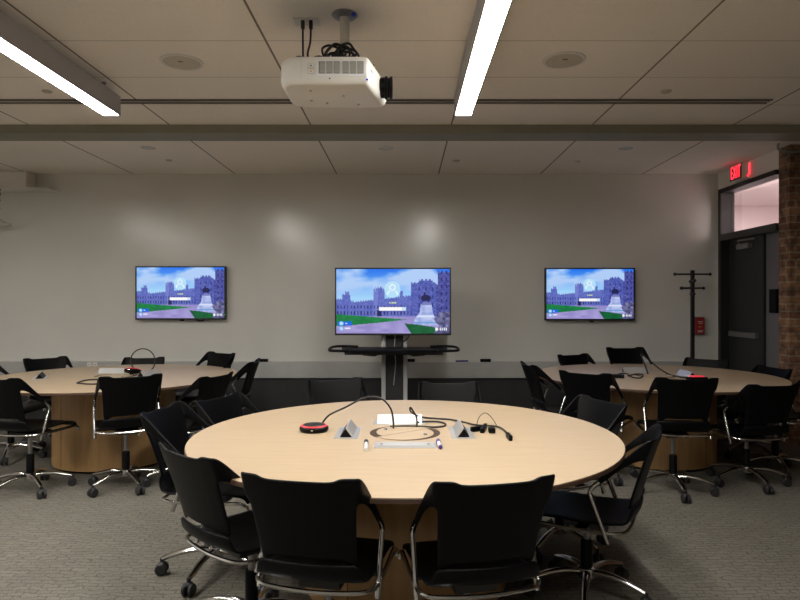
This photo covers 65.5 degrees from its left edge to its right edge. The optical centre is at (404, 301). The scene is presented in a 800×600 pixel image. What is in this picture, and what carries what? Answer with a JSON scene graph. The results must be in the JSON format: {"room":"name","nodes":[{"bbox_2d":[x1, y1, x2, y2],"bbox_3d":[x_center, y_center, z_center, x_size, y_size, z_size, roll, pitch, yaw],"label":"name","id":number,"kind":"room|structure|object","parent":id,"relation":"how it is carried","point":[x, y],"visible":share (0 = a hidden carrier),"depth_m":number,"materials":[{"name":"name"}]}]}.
{"room":"classroom","nodes":[
{"label":"classroom","id":0,"kind":"room"},
{"bbox_2d":[0,174,717,361],"bbox_3d":[-1.705,-0.075,7.605,10.990,2.950,0.150,0,0,0],"label":"wall","id":1,"kind":"structure","parent":0,"point":[69,257],"depth_m":7.53,"materials":[{"name":"white paint"}]},
{"bbox_2d":[135,266,226,320],"bbox_3d":[-2.685,-0.101,7.476,1.078,0.654,0.096,0,0,0],"label":"television","id":2,"kind":"object","parent":1,"relation":"attached to","point":[181,293],"visible":1,"depth_m":7.44,"materials":[{"name":"black plastic"}]},
{"bbox_2d":[0,362,682,377],"bbox_3d":[-1.705,0.815,7.481,10.990,0.190,0.098,0,0,0],"label":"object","id":3,"kind":"structure","parent":1,"relation":"attached to","point":[265,369],"depth_m":7.43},
{"bbox_2d":[480,359,490,361],"bbox_3d":[0.969,0.702,7.485,0.125,0.036,0.050,0,0,0],"label":"eraser","id":4,"kind":"object","parent":3,"relation":"on","point":[481,360],"visible":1,"depth_m":7.46,"materials":[{"name":"black plastic"}]},
{"bbox_2d":[21,378,717,417],"bbox_3d":[-1.705,1.155,7.510,10.990,0.490,0.040,0,0,0],"label":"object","id":5,"kind":"structure","parent":1,"relation":"attached to","point":[267,394],"depth_m":7.49,"materials":[{"name":"black"}]},
{"bbox_2d":[544,268,634,321],"bbox_3d":[2.213,-0.083,7.477,1.070,0.648,0.086,0,0,0],"label":"television","id":6,"kind":"object","parent":1,"relation":"attached to","point":[569,293],"visible":1,"depth_m":7.44,"materials":[{"name":"black plastic"}]},
{"bbox_2d":[695,317,704,334],"bbox_3d":[3.533,0.285,7.491,0.155,0.215,0.078,0,0,0],"label":"wall box","id":7,"kind":"object","parent":1,"relation":"attached to","point":[699,321],"visible":0.77,"depth_m":7.46,"materials":[{"name":"red metal"}]},
{"bbox_2d":[0,0,799,173],"bbox_3d":[-0.600,-1.600,3.000,13.800,0.100,13.400,0,0,0],"label":"ceiling","id":8,"kind":"structure","parent":0,"point":[632,49],"depth_m":4.20,"materials":[{"name":"tile"}]},
{"bbox_2d":[0,171,58,191],"bbox_3d":[-5.588,-1.434,7.385,2.823,0.212,0.270,0,0,0],"label":"screen housing","id":9,"kind":"object","parent":8,"relation":"attached to","point":[10,181],"visible":1,"depth_m":7.32,"materials":[{"name":"white plastic"}]},
{"bbox_2d":[0,189,10,225],"bbox_3d":[-4.777,-1.121,7.310,0.260,0.439,0.260,0,0,0],"label":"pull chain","id":10,"kind":"object","parent":9,"relation":"hanging from","point":[2,223],"visible":1,"depth_m":7.30,"materials":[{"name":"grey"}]},
{"bbox_2d":[41,89,51,93],"bbox_3d":[-2.630,-1.544,4.569,0.070,0.012,0.070,0,0,0],"label":"sprinkler","id":11,"kind":"object","parent":8,"relation":"attached to","point":[43,90],"visible":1,"depth_m":4.55,"materials":[{"name":"beige metal"}]},
{"bbox_2d":[0,10,120,115],"bbox_3d":[-2.125,-1.450,2.355,0.126,0.200,4.310,0,0,0],"label":"ceiling lamp","id":12,"kind":"object","parent":8,"relation":"hanging from","point":[17,42],"visible":1,"depth_m":3.70,"materials":[{"name":"grey metal"}]},
{"bbox_2d":[140,146,155,149],"bbox_3d":[-2.578,-1.546,6.240,0.144,0.008,0.144,0,0,0],"label":"recessed light","id":13,"kind":"object","parent":8,"relation":"in","point":[142,147],"visible":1,"depth_m":6.23,"materials":[{"name":"white"}]},
{"bbox_2d":[159,54,203,70],"bbox_3d":[-1.440,-1.544,4.017,0.274,0.011,0.274,0,0,0],"label":"ceiling speaker","id":14,"kind":"object","parent":8,"relation":"attached to","point":[175,61],"visible":1,"depth_m":4.00,"materials":[{"name":"beige metal"}]},
{"bbox_2d":[163,56,200,68],"bbox_3d":[-1.440,-1.546,4.017,0.236,0.008,0.236,0,0,0],"label":"grille","id":15,"kind":"object","parent":14,"relation":"attached to","point":[175,62],"depth_m":4.01,"materials":[{"name":"beige metal"}]},
{"bbox_2d":[293,17,320,28],"bbox_3d":[-0.540,-1.524,3.430,0.140,0.053,0.090,0,0,0],"label":"outlet","id":16,"kind":"object","parent":8,"relation":"attached to","point":[299,21],"visible":1,"depth_m":3.40,"materials":[{"name":"white plastic"}]},
{"bbox_2d":[302,29,303,56],"bbox_3d":[-0.533,-1.363,3.325,0.037,0.275,0.186,0,0,-26],"label":"power cable","id":17,"kind":"object","parent":16,"relation":"hanging from","point":[302,29],"visible":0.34,"depth_m":3.40,"materials":[{"name":"black rubber"}]},
{"bbox_2d":[307,29,311,56],"bbox_3d":[-0.483,-1.365,3.322,0.045,0.272,0.194,0,0,-31],"label":"power cable","id":18,"kind":"object","parent":16,"relation":"hanging from","point":[310,29],"visible":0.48,"depth_m":3.39,"materials":[{"name":"black rubber"}]},
{"bbox_2d":[332,9,357,55],"bbox_3d":[-0.325,-1.403,3.350,0.240,0.295,0.200,0,0,0],"label":"mount","id":19,"kind":"object","parent":8,"relation":"attached to","point":[344,16],"visible":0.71,"depth_m":3.33,"materials":[{"name":"grey metal"}]},
{"bbox_2d":[281,57,392,107],"bbox_3d":[-0.351,-1.161,3.296,0.568,0.157,0.408,0,0,0],"label":"projector","id":20,"kind":"object","parent":19,"relation":"hanging from","point":[310,82],"visible":1,"depth_m":3.14,"materials":[{"name":"white plastic"}]},
{"bbox_2d":[296,52,346,56],"bbox_3d":[-0.389,-1.249,3.203,0.377,0.077,0.078,0,0,8],"label":"cable bundle","id":21,"kind":"object","parent":20,"relation":"on","point":[329,53],"visible":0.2,"depth_m":3.18,"materials":[{"name":"black rubber"}]},
{"bbox_2d":[319,61,324,72],"bbox_3d":[-0.413,-1.168,3.096,0.032,0.060,0.004,0,0,0],"label":"grille","id":22,"kind":"object","parent":20,"relation":"attached to","point":[321,63],"depth_m":3.09,"materials":[{"name":"grey plastic"}]},
{"bbox_2d":[326,61,332,69],"bbox_3d":[-0.377,-1.168,3.096,0.032,0.060,0.004,0,0,0],"label":"grille","id":23,"kind":"object","parent":20,"relation":"attached to","point":[329,64],"depth_m":3.09,"materials":[{"name":"grey plastic"}]},
{"bbox_2d":[333,61,339,69],"bbox_3d":[-0.340,-1.168,3.096,0.032,0.060,0.004,0,0,0],"label":"grille","id":24,"kind":"object","parent":20,"relation":"attached to","point":[336,64],"depth_m":3.09,"materials":[{"name":"grey plastic"}]},
{"bbox_2d":[321,42,359,56],"bbox_3d":[-0.331,-1.276,3.200,0.197,0.096,0.072,0,0,0],"label":"cable bundle","id":25,"kind":"object","parent":20,"relation":"on","point":[339,49],"visible":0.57,"depth_m":3.17,"materials":[{"name":"black rubber"}]},
{"bbox_2d":[342,61,348,69],"bbox_3d":[-0.295,-1.168,3.096,0.032,0.060,0.004,0,0,0],"label":"grille","id":26,"kind":"object","parent":20,"relation":"attached to","point":[345,64],"depth_m":3.09,"materials":[{"name":"grey plastic"}]},
{"bbox_2d":[350,61,355,69],"bbox_3d":[-0.259,-1.168,3.096,0.032,0.060,0.004,0,0,0],"label":"grille","id":27,"kind":"object","parent":20,"relation":"attached to","point":[352,63],"depth_m":3.09,"materials":[{"name":"grey plastic"}]},
{"bbox_2d":[357,61,363,72],"bbox_3d":[-0.223,-1.168,3.096,0.032,0.060,0.004,0,0,0],"label":"grille","id":28,"kind":"object","parent":20,"relation":"attached to","point":[360,64],"depth_m":3.09,"materials":[{"name":"grey plastic"}]},
{"bbox_2d":[379,146,392,149],"bbox_3d":[-0.191,-1.546,6.260,0.144,0.008,0.144,0,0,0],"label":"recessed light","id":29,"kind":"object","parent":8,"relation":"in","point":[382,147],"visible":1,"depth_m":6.25,"materials":[{"name":"white"}]},
{"bbox_2d":[0,99,772,103],"bbox_3d":[-2.200,-1.545,4.790,10.020,0.012,0.086,0,0,0],"label":"ceiling vent","id":30,"kind":"object","parent":8,"relation":"in","point":[2,101],"visible":0.69,"depth_m":4.79,"materials":[{"name":"black metal"}]},
{"bbox_2d":[0,125,799,140],"bbox_3d":[-0.600,-1.512,5.565,13.200,0.075,0.270,0,0,0],"label":"ceiling beam","id":31,"kind":"structure","parent":8,"relation":"attached to","point":[7,132],"depth_m":5.44,"materials":[{"name":"paint"}]},
{"bbox_2d":[454,0,512,115],"bbox_3d":[0.420,-1.450,2.355,0.126,0.200,4.310,0,0,0],"label":"ceiling lamp","id":32,"kind":"object","parent":8,"relation":"hanging from","point":[489,18],"visible":1,"depth_m":3.38,"materials":[{"name":"grey plastic"}]},
{"bbox_2d":[542,51,585,68],"bbox_3d":[1.018,-1.544,3.984,0.274,0.011,0.274,0,0,0],"label":"ceiling speaker","id":33,"kind":"object","parent":8,"relation":"attached to","point":[560,60],"visible":1,"depth_m":3.97,"materials":[{"name":"beige"}]},
{"bbox_2d":[545,54,582,67],"bbox_3d":[1.018,-1.546,3.984,0.236,0.008,0.236,0,0,0],"label":"grille","id":34,"kind":"object","parent":33,"relation":"attached to","point":[553,60],"depth_m":3.97,"materials":[{"name":"beige metal"}]},
{"bbox_2d":[618,146,633,149],"bbox_3d":[2.224,-1.546,6.260,0.144,0.008,0.144,0,0,0],"label":"recessed light","id":35,"kind":"object","parent":8,"relation":"in","point":[624,147],"visible":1,"depth_m":6.25,"materials":[{"name":"white"}]},
{"bbox_2d":[660,89,671,93],"bbox_3d":[1.917,-1.544,4.569,0.080,0.012,0.080,0,0,0],"label":"sprinkler","id":36,"kind":"object","parent":8,"relation":"attached to","point":[665,91],"visible":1,"depth_m":4.55,"materials":[{"name":"beige metal"}]},
{"bbox_2d":[0,418,799,599],"bbox_3d":[-0.600,1.450,3.000,13.800,0.100,13.400,0,0,0],"label":"floor","id":37,"kind":"structure","parent":0,"point":[742,542],"depth_m":3.62,"materials":[{"name":"carpet"}]},
{"bbox_2d":[0,366,49,465],"bbox_3d":[-3.554,0.970,5.604,0.649,0.859,0.573,0,0,12],"label":"swivel chair","id":38,"kind":"object","parent":37,"relation":"on","point":[28,407],"visible":0.61,"depth_m":5.57,"materials":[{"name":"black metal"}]},
{"bbox_2d":[0,378,79,499],"bbox_3d":[-2.804,0.960,4.600,0.574,0.879,0.627,0,0,11],"label":"swivel chair","id":39,"kind":"object","parent":37,"relation":"on","point":[11,405],"visible":1,"depth_m":4.43,"materials":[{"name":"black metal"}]},
{"bbox_2d":[22,356,72,447],"bbox_3d":[-3.495,0.985,6.268,0.627,0.829,0.574,0,0,37],"label":"swivel chair","id":40,"kind":"object","parent":37,"relation":"on","point":[59,362],"visible":0.34,"depth_m":6.38,"materials":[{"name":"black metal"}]},
{"bbox_2d":[0,364,236,473],"bbox_3d":[-2.580,1.006,5.550,2.100,0.787,2.100,0,0,0],"label":"round table","id":41,"kind":"object","parent":37,"relation":"on","point":[73,450],"visible":0.71,"depth_m":5.11,"materials":[{"name":"brown wood"}]},
{"bbox_2d":[76,379,97,384],"bbox_3d":[-2.559,0.653,5.104,0.242,0.013,0.301,0,0,0],"label":"cable","id":42,"kind":"object","parent":41,"relation":"on","point":[86,379],"visible":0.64,"depth_m":4.99,"materials":[{"name":"black rubber"}]},
{"bbox_2d":[124,368,140,373],"bbox_3d":[-2.462,0.621,5.625,0.146,0.066,0.146,0,0,-44],"label":"microphone","id":43,"kind":"object","parent":41,"relation":"on","point":[127,370],"visible":0.99,"depth_m":5.58,"materials":[{"name":"black plastic"}]},
{"bbox_2d":[129,348,155,373],"bbox_3d":[-2.404,0.541,5.677,0.237,0.236,0.063,0,0,0],"label":"microphone cable","id":44,"kind":"object","parent":41,"relation":"on","point":[140,348],"visible":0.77,"depth_m":5.70,"materials":[{"name":"black rubber"}]},
{"bbox_2d":[87,373,164,497],"bbox_3d":[-2.085,0.960,4.702,0.571,0.879,0.629,0,0,-28],"label":"swivel chair","id":45,"kind":"object","parent":37,"relation":"on","point":[125,396],"visible":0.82,"depth_m":4.49,"materials":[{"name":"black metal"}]},
{"bbox_2d":[121,357,164,364],"bbox_3d":[-2.806,1.000,6.511,0.586,0.798,0.634,0,0,-10],"label":"swivel chair","id":46,"kind":"object","parent":37,"relation":"on","point":[126,360],"visible":0.07,"depth_m":6.80,"materials":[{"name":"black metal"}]},
{"bbox_2d":[138,371,232,486],"bbox_3d":[-1.699,0.975,4.875,0.632,0.849,0.566,0,0,22],"label":"swivel chair","id":47,"kind":"object","parent":37,"relation":"on","point":[209,388],"visible":0.31,"depth_m":4.70,"materials":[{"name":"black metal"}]},
{"bbox_2d":[140,401,264,596],"bbox_3d":[-1.000,0.975,3.212,0.632,0.849,0.566,0,0,11],"label":"swivel chair","id":48,"kind":"object","parent":37,"relation":"on","point":[167,425],"visible":0.43,"depth_m":3.17,"materials":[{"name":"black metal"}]},
{"bbox_2d":[176,351,235,438],"bbox_3d":[-2.052,0.960,6.240,0.596,0.879,0.592,0,0,34],"label":"swivel chair","id":49,"kind":"object","parent":37,"relation":"on","point":[224,360],"visible":0.41,"depth_m":6.42,"materials":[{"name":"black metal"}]},
{"bbox_2d":[190,358,259,410],"bbox_3d":[-1.637,0.960,5.566,0.629,0.879,0.566,0,0,-2],"label":"swivel chair","id":50,"kind":"object","parent":37,"relation":"on","point":[250,368],"visible":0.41,"depth_m":5.48,"materials":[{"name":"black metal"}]},
{"bbox_2d":[158,442,296,599],"bbox_3d":[-0.672,0.985,2.605,0.596,0.829,0.592,0,0,42],"label":"swivel chair","id":51,"kind":"object","parent":37,"relation":"on","point":[196,481],"visible":0.75,"depth_m":2.42,"materials":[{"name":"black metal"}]},
{"bbox_2d":[195,392,259,516],"bbox_3d":[-0.870,0.985,3.678,0.610,0.829,0.592,0,0,25],"label":"swivel chair","id":52,"kind":"object","parent":37,"relation":"on","point":[214,411],"visible":0.2,"depth_m":3.80,"materials":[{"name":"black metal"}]},
{"bbox_2d":[241,472,398,599],"bbox_3d":[-0.293,0.985,2.314,0.606,0.829,0.605,0,0,12],"label":"swivel chair","id":53,"kind":"object","parent":37,"relation":"on","point":[310,529],"visible":1,"depth_m":2.09,"materials":[{"name":"black plastic"}]},
{"bbox_2d":[307,377,369,404],"bbox_3d":[-0.441,0.985,4.382,0.586,0.828,0.632,0,0,-18],"label":"swivel chair","id":54,"kind":"object","parent":37,"relation":"on","point":[340,390],"visible":0.24,"depth_m":4.65,"materials":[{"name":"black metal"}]},
{"bbox_2d":[328,335,459,399],"bbox_3d":[-0.113,0.555,6.597,1.359,1.690,0.734,0,0,0],"label":"cart","id":55,"kind":"object","parent":37,"relation":"on","point":[399,390],"visible":0.56,"depth_m":6.71,"materials":[{"name":"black metal"}]},
{"bbox_2d":[335,268,450,334],"bbox_3d":[-0.127,-0.005,6.625,1.231,0.716,0.061,0,0,0],"label":"television","id":56,"kind":"object","parent":55,"relation":"attached to","point":[368,301],"visible":1,"depth_m":6.60,"materials":[{"name":"black plastic"}]},
{"bbox_2d":[393,335,395,384],"bbox_3d":[-0.112,0.600,6.718,0.032,0.601,0.015,0,0,0],"label":"cable","id":57,"kind":"object","parent":55,"relation":"hanging from","point":[395,335],"visible":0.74,"depth_m":6.72,"materials":[{"name":"black rubber"}]},
{"bbox_2d":[342,347,446,351],"bbox_3d":[-0.113,0.494,6.468,1.120,0.022,0.475,0,0,0],"label":"shelf","id":58,"kind":"object","parent":55,"relation":"attached to","point":[344,349],"depth_m":6.32,"materials":[{"name":"black plastic"}]},
{"bbox_2d":[184,400,625,599],"bbox_3d":[0.000,1.006,3.140,2.100,0.787,2.100,0,0,0],"label":"round table","id":59,"kind":"object","parent":37,"relation":"on","point":[398,466],"visible":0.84,"depth_m":2.75,"materials":[{"name":"brown wood"}]},
{"bbox_2d":[299,422,327,433],"bbox_3d":[-0.466,0.639,3.182,0.148,0.041,0.150,0,0,0],"label":"microphone","id":60,"kind":"object","parent":59,"relation":"on","point":[310,427],"visible":1,"depth_m":3.13,"materials":[{"name":"black plastic"}]},
{"bbox_2d":[322,396,394,428],"bbox_3d":[-0.247,0.572,3.231,0.385,0.172,0.026,0,0,1],"label":"microphone cable","id":61,"kind":"object","parent":59,"relation":"on","point":[382,399],"visible":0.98,"depth_m":3.22,"materials":[{"name":"black rubber"}]},
{"bbox_2d":[364,439,367,450],"bbox_3d":[-0.177,0.649,2.825,0.021,0.021,0.161,0,0,-3],"label":"marker pen","id":62,"kind":"object","parent":59,"relation":"on","point":[365,440],"visible":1,"depth_m":2.79,"materials":[{"name":"white plastic"}]},
{"bbox_2d":[390,421,445,427],"bbox_3d":[0.071,0.652,3.330,0.301,0.014,0.160,0,0,0],"label":"cable","id":63,"kind":"object","parent":59,"relation":"on","point":[418,421],"visible":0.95,"depth_m":3.27,"materials":[{"name":"black rubber"}]},
{"bbox_2d":[436,439,441,448],"bbox_3d":[0.157,0.649,2.849,0.021,0.021,0.133,0,0,-2],"label":"marker pen","id":64,"kind":"object","parent":59,"relation":"on","point":[438,441],"visible":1,"depth_m":2.82,"materials":[{"name":"white"}]},
{"bbox_2d":[409,407,506,432],"bbox_3d":[0.321,0.608,3.273,0.568,0.105,0.267,0,0,28],"label":"cable","id":65,"kind":"object","parent":59,"relation":"on","point":[410,408],"visible":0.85,"depth_m":3.31,"materials":[{"name":"black rubber"}]},
{"bbox_2d":[470,426,480,431],"bbox_3d":[0.362,0.647,3.169,0.059,0.026,0.022,0,0,-25],"label":"adapter","id":66,"kind":"object","parent":59,"relation":"on","point":[474,428],"visible":0.82,"depth_m":3.16,"materials":[{"name":"black plastic"}]},
{"bbox_2d":[480,423,486,432],"bbox_3d":[0.404,0.647,3.189,0.022,0.026,0.143,0,0,14],"label":"adapter","id":67,"kind":"object","parent":59,"relation":"on","point":[483,428],"visible":1,"depth_m":3.14,"materials":[{"name":"black plastic"}]},
{"bbox_2d":[488,427,495,432],"bbox_3d":[0.439,0.647,3.144,0.033,0.026,0.050,0,0,0],"label":"adapter","id":68,"kind":"object","parent":59,"relation":"on","point":[490,429],"visible":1,"depth_m":3.12,"materials":[{"name":"black plastic"}]},
{"bbox_2d":[506,432,512,440],"bbox_3d":[0.501,0.647,2.993,0.018,0.026,0.089,0,0,-1],"label":"adapter","id":69,"kind":"object","parent":59,"relation":"on","point":[509,436],"visible":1,"depth_m":2.96,"materials":[{"name":"black plastic"}]},
{"bbox_2d":[418,381,481,402],"bbox_3d":[0.325,0.985,4.169,0.579,0.828,0.632,0,0,0],"label":"swivel chair","id":70,"kind":"object","parent":37,"relation":"on","point":[460,392],"visible":0.21,"depth_m":4.45,"materials":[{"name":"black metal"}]},
{"bbox_2d":[398,474,554,599],"bbox_3d":[0.214,0.985,2.297,0.566,0.829,0.629,0,0,-12],"label":"swivel chair","id":71,"kind":"object","parent":37,"relation":"on","point":[485,533],"visible":1,"depth_m":2.06,"materials":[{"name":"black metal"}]},
{"bbox_2d":[520,361,577,413],"bbox_3d":[1.336,0.960,5.331,0.632,0.879,0.566,0,0,-2],"label":"swivel chair","id":72,"kind":"object","parent":37,"relation":"on","point":[533,373],"visible":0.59,"depth_m":5.22,"materials":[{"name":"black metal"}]},
{"bbox_2d":[557,353,595,365],"bbox_3d":[1.917,0.980,6.458,0.574,0.839,0.627,0,0,-23],"label":"swivel chair","id":73,"kind":"object","parent":37,"relation":"on","point":[584,358],"visible":0.2,"depth_m":6.73,"materials":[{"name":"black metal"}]},
{"bbox_2d":[535,395,627,564],"bbox_3d":[0.909,0.985,3.542,0.605,0.829,0.594,0,0,-19],"label":"swivel chair","id":74,"kind":"object","parent":37,"relation":"on","point":[609,416],"visible":0.37,"depth_m":3.56,"materials":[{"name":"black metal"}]},
{"bbox_2d":[522,424,661,599],"bbox_3d":[0.888,0.995,2.951,0.610,0.809,0.592,0,0,29],"label":"swivel chair","id":75,"kind":"object","parent":37,"relation":"on","point":[587,512],"visible":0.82,"depth_m":2.91,"materials":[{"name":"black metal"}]},
{"bbox_2d":[559,370,638,485],"bbox_3d":[1.532,0.966,5.008,0.588,0.867,0.649,0,0,38],"label":"swivel chair","id":76,"kind":"object","parent":37,"relation":"on","point":[596,386],"visible":0.48,"depth_m":4.76,"materials":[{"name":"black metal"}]},
{"bbox_2d":[606,347,651,364],"bbox_3d":[2.388,0.945,6.493,0.577,0.909,0.651,0,0,-16],"label":"swivel chair","id":77,"kind":"object","parent":37,"relation":"on","point":[615,355],"visible":0.21,"depth_m":6.76,"materials":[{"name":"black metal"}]},
{"bbox_2d":[540,364,791,471],"bbox_3d":[2.250,1.006,5.600,2.100,0.787,2.100,0,0,0],"label":"round table","id":78,"kind":"object","parent":37,"relation":"on","point":[693,454],"visible":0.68,"depth_m":5.23,"materials":[{"name":"brown wood"}]},
{"bbox_2d":[612,374,623,377],"bbox_3d":[1.841,0.643,5.402,0.120,0.030,0.050,0,0,20],"label":"adapter","id":79,"kind":"object","parent":78,"relation":"on","point":[614,375],"visible":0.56,"depth_m":5.38,"materials":[{"name":"black plastic"}]},
{"bbox_2d":[618,373,643,378],"bbox_3d":[1.984,0.652,5.517,0.241,0.019,0.298,0,0,25],"label":"cable","id":80,"kind":"object","parent":78,"relation":"on","point":[618,373],"visible":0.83,"depth_m":5.56,"materials":[{"name":"black rubber"}]},
{"bbox_2d":[640,353,685,378],"bbox_3d":[2.323,0.577,5.599,0.143,0.180,0.630,0,0,-27],"label":"microphone cable","id":81,"kind":"object","parent":78,"relation":"on","point":[641,354],"visible":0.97,"depth_m":5.75,"materials":[{"name":"black rubber"}]},
{"bbox_2d":[686,375,707,379],"bbox_3d":[2.469,0.641,5.263,0.164,0.038,0.070,0,0,0],"label":"bar","id":82,"kind":"object","parent":78,"relation":"on","point":[688,377],"visible":0.9,"depth_m":5.23,"materials":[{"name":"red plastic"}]},
{"bbox_2d":[634,377,718,502],"bbox_3d":[1.980,0.960,4.568,0.596,0.879,0.592,0,0,6],"label":"swivel chair","id":83,"kind":"object","parent":37,"relation":"on","point":[677,399],"visible":0.9,"depth_m":4.36,"materials":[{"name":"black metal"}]},
{"bbox_2d":[673,270,711,357],"bbox_3d":[3.259,0.520,7.050,0.378,1.760,0.378,0,0,39],"label":"coat rack","id":84,"kind":"object","parent":37,"relation":"on","point":[692,273],"visible":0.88,"depth_m":7.04,"materials":[{"name":"black metal"}]},
{"bbox_2d":[682,357,732,444],"bbox_3d":[3.007,0.995,6.332,0.614,0.809,0.617,0,0,38],"label":"swivel chair","id":85,"kind":"object","parent":37,"relation":"on","point":[688,361],"visible":0.22,"depth_m":6.50,"materials":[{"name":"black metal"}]},
{"bbox_2d":[701,383,799,494],"bbox_3d":[2.634,0.995,4.770,0.595,0.809,0.602,0,0,-5],"label":"swivel chair","id":86,"kind":"object","parent":37,"relation":"on","point":[765,404],"visible":0.98,"depth_m":4.56,"materials":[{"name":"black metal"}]},
{"bbox_2d":[717,365,792,461],"bbox_3d":[3.161,1.000,5.705,0.649,0.799,0.588,0,0,-10],"label":"swivel chair","id":87,"kind":"object","parent":37,"relation":"on","point":[733,411],"visible":0.38,"depth_m":5.69,"materials":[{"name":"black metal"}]},
{"bbox_2d":[734,380,799,479],"bbox_3d":[3.085,0.965,5.127,0.610,0.869,0.592,0,0,39],"label":"swivel chair","id":88,"kind":"object","parent":37,"relation":"on","point":[783,459],"visible":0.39,"depth_m":5.11,"materials":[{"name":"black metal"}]},
{"bbox_2d":[718,150,778,189],"bbox_3d":[3.865,-0.075,6.992,0.150,2.950,1.376,0,0,0],"label":"wall","id":89,"kind":"structure","parent":0,"point":[769,162],"depth_m":6.67,"materials":[{"name":"white paint"}]},
{"bbox_2d":[730,163,749,182],"bbox_3d":[3.741,-1.445,6.949,0.096,0.175,0.263,0,0,0],"label":"exit sign","id":90,"kind":"object","parent":89,"relation":"attached to","point":[740,172],"visible":1,"depth_m":6.88,"materials":[{"name":"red plastic"}]},
{"bbox_2d":[728,235,760,424],"bbox_3d":[3.807,0.336,7.062,0.200,2.120,0.695,0,0,0],"label":"door","id":91,"kind":"structure","parent":89,"relation":"in","point":[744,333],"depth_m":7.04,"materials":[{"name":"paint"}]},
{"bbox_2d":[718,170,778,419],"bbox_3d":[3.845,0.028,6.887,0.170,2.745,1.166,0,0,0],"label":"trim","id":92,"kind":"structure","parent":89,"relation":"attached to","point":[725,235],"depth_m":7.41,"materials":[{"name":"black paint"}]},
{"bbox_2d":[731,178,778,231],"bbox_3d":[3.890,-1.048,6.863,0.008,0.490,1.094,0,0,0],"label":"window","id":93,"kind":"structure","parent":89,"relation":"in","point":[757,205],"depth_m":6.89,"materials":[{"name":"clear glass"}]},
{"bbox_2d":[761,234,765,425],"bbox_3d":[3.870,0.336,6.690,0.060,2.125,0.050,0,0,0],"label":"trim","id":94,"kind":"structure","parent":89,"relation":"attached to","point":[763,236],"depth_m":6.67,"materials":[{"name":"black paint"}]},
{"bbox_2d":[766,232,778,436],"bbox_3d":[3.885,0.336,6.490,0.030,2.125,0.349,0,0,0],"label":"trim","id":95,"kind":"structure","parent":89,"relation":"attached to","point":[772,239],"depth_m":6.55,"materials":[{"name":"grey metal"}]},
{"bbox_2d":[769,289,778,312],"bbox_3d":[3.855,-0.010,6.500,0.030,0.250,0.130,0,0,0],"label":"card reader","id":96,"kind":"object","parent":89,"relation":"attached to","point":[773,293],"visible":1,"depth_m":6.47,"materials":[{"name":"black plastic"}]},
{"bbox_2d":[779,144,799,443],"bbox_3d":[4.893,-0.075,6.210,2.214,2.950,0.180,0,0,0],"label":"brick wall","id":97,"kind":"structure","parent":0,"point":[789,164],"depth_m":6.12,"materials":[{"name":"brown brick"}]},
{"bbox_2d":[776,143,799,153],"bbox_3d":[4.766,-1.500,6.080,2.268,0.102,0.026,0,0,0],"label":"conduit pipe","id":98,"kind":"object","parent":97,"relation":"attached to","point":[778,144],"visible":1,"depth_m":6.07,"materials":[{"name":"grey metal"}]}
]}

